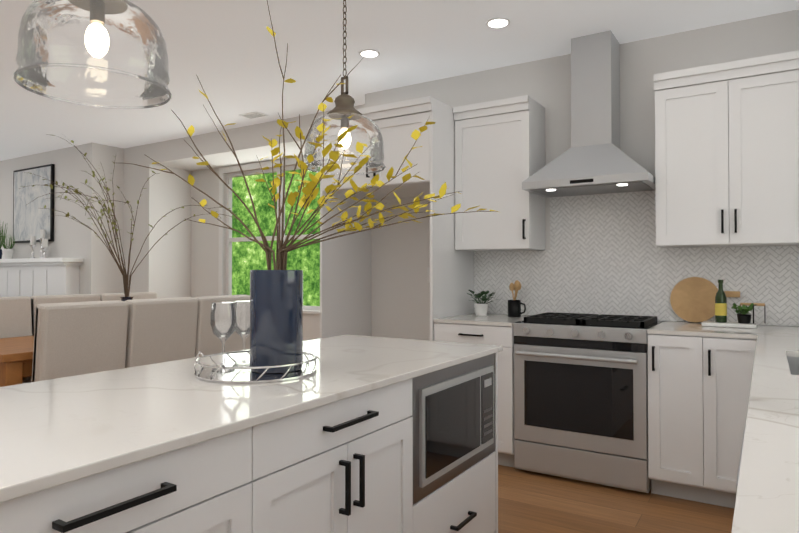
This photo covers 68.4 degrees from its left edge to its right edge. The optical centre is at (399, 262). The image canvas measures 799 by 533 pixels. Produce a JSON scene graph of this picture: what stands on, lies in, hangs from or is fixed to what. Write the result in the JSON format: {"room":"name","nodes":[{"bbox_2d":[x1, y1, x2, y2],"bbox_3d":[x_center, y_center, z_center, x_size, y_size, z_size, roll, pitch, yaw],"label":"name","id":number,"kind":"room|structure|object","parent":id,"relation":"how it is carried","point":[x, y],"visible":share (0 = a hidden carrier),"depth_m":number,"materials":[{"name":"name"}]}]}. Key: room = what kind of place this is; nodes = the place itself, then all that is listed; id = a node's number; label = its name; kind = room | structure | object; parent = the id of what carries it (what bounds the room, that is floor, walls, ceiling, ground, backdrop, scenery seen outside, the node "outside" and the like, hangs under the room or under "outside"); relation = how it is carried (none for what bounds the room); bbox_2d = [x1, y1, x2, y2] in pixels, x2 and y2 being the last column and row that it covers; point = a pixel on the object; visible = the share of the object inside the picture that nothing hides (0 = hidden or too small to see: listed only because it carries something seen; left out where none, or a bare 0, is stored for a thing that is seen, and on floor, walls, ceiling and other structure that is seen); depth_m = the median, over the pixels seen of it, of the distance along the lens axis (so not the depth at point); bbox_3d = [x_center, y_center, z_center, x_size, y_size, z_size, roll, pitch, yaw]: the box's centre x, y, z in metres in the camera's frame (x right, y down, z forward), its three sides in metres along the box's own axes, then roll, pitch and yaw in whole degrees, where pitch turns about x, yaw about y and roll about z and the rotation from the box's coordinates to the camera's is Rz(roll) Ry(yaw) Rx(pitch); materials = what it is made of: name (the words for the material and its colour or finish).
{"room":"kitchen","nodes":[
{"label":"kitchen","id":0,"kind":"room"},
{"bbox_2d":[0,142,123,293],"bbox_3d":[-4.597,-0.026,7.799,2.660,2.740,0.520,-1,-1,32],"label":"wall","id":1,"kind":"structure","parent":0,"point":[100,272],"depth_m":7.11,"materials":[{"name":"beige paint"}]},
{"bbox_2d":[13,164,54,242],"bbox_3d":[-4.707,-0.740,7.547,0.950,0.960,0.038,-1,-1,32],"label":"picture","id":2,"kind":"object","parent":1,"relation":"attached to","point":[33,218],"visible":0.86,"depth_m":7.51,"materials":[{"name":"grey paper"}]},
{"bbox_2d":[0,258,83,296],"bbox_3d":[-4.746,0.646,7.427,2.230,1.385,0.250,-1,-1,32],"label":"mantel surround","id":3,"kind":"object","parent":1,"relation":"attached to","point":[29,277],"visible":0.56,"depth_m":7.14,"materials":[{"name":"white wood"}]},
{"bbox_2d":[0,221,7,258],"bbox_3d":[-5.320,-0.312,7.759,0.273,0.538,0.251,-1,-1,32],"label":"potted plant","id":4,"kind":"object","parent":3,"relation":"on","point":[1,236],"visible":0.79,"depth_m":7.76,"materials":[{"name":"green plant"}]},
{"bbox_2d":[1,235,14,258],"bbox_3d":[-5.043,-0.204,7.576,0.147,0.317,0.147,-1,-1,32],"label":"mantel plant","id":5,"kind":"object","parent":3,"relation":"on","point":[7,253],"visible":0.96,"depth_m":7.54,"materials":[{"name":"green plant"}]},
{"bbox_2d":[29,236,35,257],"bbox_3d":[-4.577,-0.188,7.341,0.090,0.278,0.089,-1,-1,32],"label":"candle holder","id":6,"kind":"object","parent":3,"relation":"on","point":[32,238],"depth_m":7.32,"materials":[{"name":"silver metal"}]},
{"bbox_2d":[35,229,45,257],"bbox_3d":[-4.426,-0.229,7.283,0.090,0.358,0.089,-1,-1,32],"label":"candle holder","id":7,"kind":"object","parent":3,"relation":"on","point":[42,232],"depth_m":7.26,"materials":[{"name":"clear glass"}]},
{"bbox_2d":[39,238,48,257],"bbox_3d":[-4.328,-0.170,7.174,0.090,0.238,0.089,-1,-1,32],"label":"candle holder","id":8,"kind":"object","parent":3,"relation":"on","point":[44,242],"depth_m":7.16,"materials":[{"name":"silver metal"}]},
{"bbox_2d":[123,145,142,292],"bbox_3d":[-3.197,-0.035,7.162,0.390,2.740,0.120,-1,-1,32],"label":"wall","id":9,"kind":"structure","parent":0,"point":[133,183],"depth_m":7.11,"materials":[{"name":"beige paint"}]},
{"bbox_2d":[142,144,190,297],"bbox_3d":[-2.854,-0.034,7.230,0.120,2.740,0.600,-1,-1,32],"label":"wall","id":10,"kind":"structure","parent":0,"point":[167,266],"depth_m":7.15,"materials":[{"name":"beige paint"}]},
{"bbox_2d":[191,154,319,340],"bbox_3d":[-1.263,-0.042,6.662,3.420,2.740,0.120,-1,-1,32],"label":"wall","id":11,"kind":"structure","parent":0,"point":[204,257],"depth_m":7.29,"materials":[{"name":"beige paint"}]},
{"bbox_2d":[218,154,319,313],"bbox_3d":[-1.377,-0.302,6.701,1.890,1.720,0.120,-1,-1,32],"label":"dining room window","id":12,"kind":"structure","parent":11,"relation":"in","point":[230,176],"depth_m":7.12,"materials":[{"name":"white wood"}]},
{"bbox_2d":[149,104,364,170],"bbox_3d":[-1.403,-1.297,6.343,3.300,0.240,0.600,-1,-1,32],"label":"wall","id":13,"kind":"structure","parent":0,"point":[249,143],"depth_m":6.35,"materials":[{"name":"beige paint"}]},
{"bbox_2d":[0,0,798,160],"bbox_3d":[-3.618,-1.517,3.514,11.380,0.120,7.990,-1,-1,32],"label":"ceiling","id":14,"kind":"structure","parent":0,"point":[225,51],"depth_m":4.04,"materials":[{"name":"white paint"}]},
{"bbox_2d":[13,0,171,108],"bbox_3d":[-0.758,-0.958,1.478,0.352,1.054,0.352,-1,-1,32],"label":"pendant light","id":15,"kind":"object","parent":14,"relation":"hanging from","point":[39,19],"visible":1,"depth_m":1.50,"materials":[{"name":"clear glass"}]},
{"bbox_2d":[239,111,268,118],"bbox_3d":[-1.408,-1.421,5.675,0.240,0.008,0.160,-1,-1,32],"label":"ceiling vent","id":16,"kind":"object","parent":14,"relation":"in","point":[253,115],"visible":0.98,"depth_m":5.67,"materials":[{"name":"white metal"}]},
{"bbox_2d":[304,0,385,174],"bbox_3d":[-0.234,-0.936,2.507,0.352,1.068,0.352,-1,-1,32],"label":"pendant light","id":17,"kind":"object","parent":14,"relation":"hanging from","point":[344,108],"visible":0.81,"depth_m":2.52,"materials":[{"name":"clear glass"}]},
{"bbox_2d":[359,49,379,57],"bbox_3d":[-0.208,-1.444,4.066,0.150,0.008,0.150,-1,-1,32],"label":"recessed light","id":18,"kind":"object","parent":14,"relation":"in","point":[368,53],"visible":1,"depth_m":4.05,"materials":[{"name":"white"}]},
{"bbox_2d":[486,17,510,28],"bbox_3d":[0.598,-1.451,3.563,0.150,0.008,0.150,-1,-1,32],"label":"recessed light","id":19,"kind":"object","parent":14,"relation":"in","point":[498,22],"visible":1,"depth_m":3.55,"materials":[{"name":"white plastic"}]},
{"bbox_2d":[365,9,798,340],"bbox_3d":[1.237,-0.079,4.095,3.540,2.740,0.128,-1,-1,32],"label":"wall","id":20,"kind":"structure","parent":0,"point":[600,254],"depth_m":3.95,"materials":[{"name":"beige paint"}]},
{"bbox_2d":[427,267,429,282],"bbox_3d":[0.254,0.099,4.633,0.075,0.120,0.009,-1,-1,32],"label":"light switch","id":21,"kind":"object","parent":20,"relation":"attached to","point":[428,274],"visible":0.36,"depth_m":4.65,"materials":[{"name":"white plastic"}]},
{"bbox_2d":[453,95,544,250],"bbox_3d":[0.704,-0.593,4.154,0.548,1.010,0.359,-1,-1,32],"label":"upper cabinet","id":22,"kind":"object","parent":20,"relation":"attached to","point":[499,151],"visible":0.98,"depth_m":4.03,"materials":[{"name":"white paint"}]},
{"bbox_2d":[522,30,655,197],"bbox_3d":[1.224,-0.954,3.748,0.750,0.996,0.493,-1,-1,32],"label":"range hood","id":23,"kind":"object","parent":20,"relation":"attached to","point":[594,159],"visible":1,"depth_m":3.71,"materials":[{"name":"silver metal"}]},
{"bbox_2d":[654,50,798,247],"bbox_3d":[1.912,-0.604,3.399,0.761,1.010,0.359,-1,-1,32],"label":"upper cabinet","id":24,"kind":"object","parent":20,"relation":"attached to","point":[726,154],"visible":1,"depth_m":3.27,"materials":[{"name":"white paint"}]},
{"bbox_2d":[498,465,734,532],"bbox_3d":[-3.618,1.332,3.473,11.380,0.100,7.990,-1,-1,32],"label":"floor","id":25,"kind":"structure","parent":0,"point":[531,502],"depth_m":3.04,"materials":[{"name":"brown wood"}]},
{"bbox_2d":[0,296,31,382],"bbox_3d":[-2.709,0.761,4.039,0.618,1.032,0.520,-1,-1,32],"label":"dining chair","id":26,"kind":"object","parent":25,"relation":"on","point":[15,316],"visible":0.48,"depth_m":4.26,"materials":[{"name":"beige fabric"}]},
{"bbox_2d":[0,335,33,386],"bbox_3d":[-2.071,0.906,4.335,0.900,0.752,1.960,-1,-1,32],"label":"dining table","id":27,"kind":"object","parent":25,"relation":"on","point":[16,357],"visible":0.15,"depth_m":3.38,"materials":[{"name":"brown wood"}]},
{"bbox_2d":[20,134,252,300],"bbox_3d":[-2.070,-0.196,4.453,1.996,1.452,1.975,-1,-1,32],"label":"vase","id":28,"kind":"object","parent":27,"relation":"on","point":[126,278],"visible":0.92,"depth_m":4.38,"materials":[{"name":"plant"}]},
{"bbox_2d":[30,294,100,335],"bbox_3d":[-2.423,0.768,4.497,0.618,1.032,0.520,-1,-1,32],"label":"dining chair","id":29,"kind":"object","parent":25,"relation":"on","point":[36,301],"visible":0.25,"depth_m":4.53,"materials":[{"name":"beige fabric"}]},
{"bbox_2d":[31,300,128,381],"bbox_3d":[-2.108,0.756,3.665,0.618,1.032,0.520,-1,-1,32],"label":"dining chair","id":30,"kind":"object","parent":25,"relation":"on","point":[75,338],"visible":0.4,"depth_m":3.46,"materials":[{"name":"beige fabric"}]},
{"bbox_2d":[99,292,156,300],"bbox_3d":[-2.142,0.774,4.947,0.618,1.032,0.520,-1,-1,32],"label":"dining chair","id":31,"kind":"object","parent":25,"relation":"on","point":[117,296],"visible":0.19,"depth_m":5.06,"materials":[{"name":"beige fabric"}]},
{"bbox_2d":[125,297,197,367],"bbox_3d":[-1.823,0.763,4.123,0.618,1.032,0.520,-1,-1,32],"label":"dining chair","id":32,"kind":"object","parent":25,"relation":"on","point":[160,330],"visible":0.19,"depth_m":3.94,"materials":[{"name":"beige fabric"}]},
{"bbox_2d":[193,295,249,356],"bbox_3d":[-1.542,0.769,4.572,0.618,1.032,0.520,-1,-1,32],"label":"dining chair","id":33,"kind":"object","parent":25,"relation":"on","point":[208,342],"visible":0.1,"depth_m":4.36,"materials":[{"name":"beige fabric"}]},
{"bbox_2d":[0,347,502,532],"bbox_3d":[-0.399,0.812,1.773,0.685,0.891,2.094,-1,-1,32],"label":"kitchen island","id":34,"kind":"object","parent":25,"relation":"on","point":[360,434],"depth_m":1.52,"materials":[{"name":"white wood"}]},
{"bbox_2d":[0,335,502,494],"bbox_3d":[-0.474,0.356,1.825,0.836,0.022,2.120,-1,-1,32],"label":"island countertop","id":35,"kind":"structure","parent":34,"relation":"on","point":[52,428],"depth_m":1.44,"materials":[{"name":"white stone"}]},
{"bbox_2d":[193,350,320,382],"bbox_3d":[-0.448,0.315,1.844,0.412,0.058,0.412,-1,-1,32],"label":"tray","id":36,"kind":"object","parent":35,"relation":"on","point":[239,374],"visible":0.79,"depth_m":1.75,"materials":[{"name":"silver metal"}]},
{"bbox_2d":[210,302,236,370],"bbox_3d":[-0.553,0.231,1.847,0.080,0.210,0.080,-1,-1,32],"label":"wine glass","id":37,"kind":"object","parent":36,"relation":"on","point":[226,335],"visible":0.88,"depth_m":1.83,"materials":[{"name":"clear glass"}]},
{"bbox_2d":[231,301,249,366],"bbox_3d":[-0.511,0.232,1.932,0.080,0.210,0.080,-1,-1,32],"label":"wine glass","id":38,"kind":"object","parent":36,"relation":"on","point":[239,332],"visible":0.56,"depth_m":1.92,"materials":[{"name":"clear glass"}]},
{"bbox_2d":[124,1,497,372],"bbox_3d":[-0.287,-0.258,1.933,1.086,1.190,0.729,-1,-1,32],"label":"vase","id":39,"kind":"object","parent":36,"relation":"on","point":[276,315],"visible":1,"depth_m":1.83,"materials":[{"name":"blue"}]},
{"bbox_2d":[318,96,473,340],"bbox_3d":[-0.026,0.101,4.411,0.961,2.390,0.679,-1,-1,32],"label":"tall cabinet","id":40,"kind":"object","parent":25,"relation":"on","point":[345,285],"visible":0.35,"depth_m":4.19,"materials":[{"name":"white paint"}]},
{"bbox_2d":[434,313,530,467],"bbox_3d":[0.621,0.833,4.002,0.546,0.914,0.669,-1,-1,32],"label":"base cabinet","id":41,"kind":"object","parent":25,"relation":"on","point":[490,329],"depth_m":3.66,"materials":[{"name":"white paint"}]},
{"bbox_2d":[467,290,497,315],"bbox_3d":[0.586,0.283,4.167,0.265,0.187,0.264,-1,-1,32],"label":"potted plant","id":42,"kind":"object","parent":41,"relation":"on","point":[481,308],"visible":0.98,"depth_m":4.15,"materials":[{"name":"white ceramic"}]},
{"bbox_2d":[508,280,525,316],"bbox_3d":[0.815,0.248,4.075,0.131,0.254,0.090,-1,-1,32],"label":"utensil crock","id":43,"kind":"object","parent":41,"relation":"on","point":[514,307],"visible":1,"depth_m":4.05,"materials":[{"name":"black ceramic"}]},
{"bbox_2d":[514,312,662,492],"bbox_3d":[1.171,0.812,3.638,0.764,0.945,0.701,-1,-1,32],"label":"range","id":44,"kind":"object","parent":25,"relation":"on","point":[580,397],"visible":0.96,"depth_m":3.39,"materials":[{"name":"silver metal"}]},
{"bbox_2d":[647,321,750,503],"bbox_3d":[1.728,0.823,3.321,0.510,0.914,0.653,-1,-1,32],"label":"base cabinet","id":45,"kind":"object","parent":25,"relation":"on","point":[692,365],"depth_m":3.10,"materials":[{"name":"paint"}]},
{"bbox_2d":[670,277,739,322],"bbox_3d":[1.864,0.229,3.594,0.380,0.280,0.057,-1,-1,32],"label":"round cutting board","id":46,"kind":"object","parent":45,"relation":"on","point":[692,299],"visible":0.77,"depth_m":3.61,"materials":[{"name":"brown wood"}]},
{"bbox_2d":[702,321,756,327],"bbox_3d":[1.891,0.355,3.372,0.270,0.020,0.150,-1,-1,32],"label":"tray","id":47,"kind":"object","parent":45,"relation":"on","point":[727,324],"visible":1,"depth_m":3.32,"materials":[{"name":"white"}]},
{"bbox_2d":[715,280,726,322],"bbox_3d":[1.850,0.221,3.382,0.061,0.245,0.061,-1,-1,32],"label":"olive oil bottle","id":48,"kind":"object","parent":47,"relation":"on","point":[720,307],"visible":1,"depth_m":3.36,"materials":[{"name":"green glass"}]},
{"bbox_2d":[731,303,765,323],"bbox_3d":[1.965,0.285,3.314,0.168,0.117,0.135,-1,-1,32],"label":"caddy","id":49,"kind":"object","parent":47,"relation":"on","point":[743,315],"visible":1,"depth_m":3.31,"materials":[{"name":"green plant"}]},
{"bbox_2d":[723,369,758,440],"bbox_3d":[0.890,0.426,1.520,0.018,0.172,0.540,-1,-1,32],"label":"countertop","id":50,"kind":"structure","parent":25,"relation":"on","point":[723,416],"depth_m":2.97,"materials":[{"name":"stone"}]},
{"bbox_2d":[711,325,798,532],"bbox_3d":[0.586,0.781,0.356,0.692,0.914,6.893,-1,-1,32],"label":"countertop","id":51,"kind":"structure","parent":25,"relation":"on","point":[757,477],"depth_m":1.23,"materials":[{"name":"stone"}]},
{"label":"outside","id":52,"kind":"structure","parent":0,"visible":0},
{"bbox_2d":[232,168,319,305],"bbox_3d":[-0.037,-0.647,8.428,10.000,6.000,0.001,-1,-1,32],"label":"trees","id":53,"kind":"object","parent":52,"point":[248,256],"depth_m":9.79,"materials":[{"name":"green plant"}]}
]}

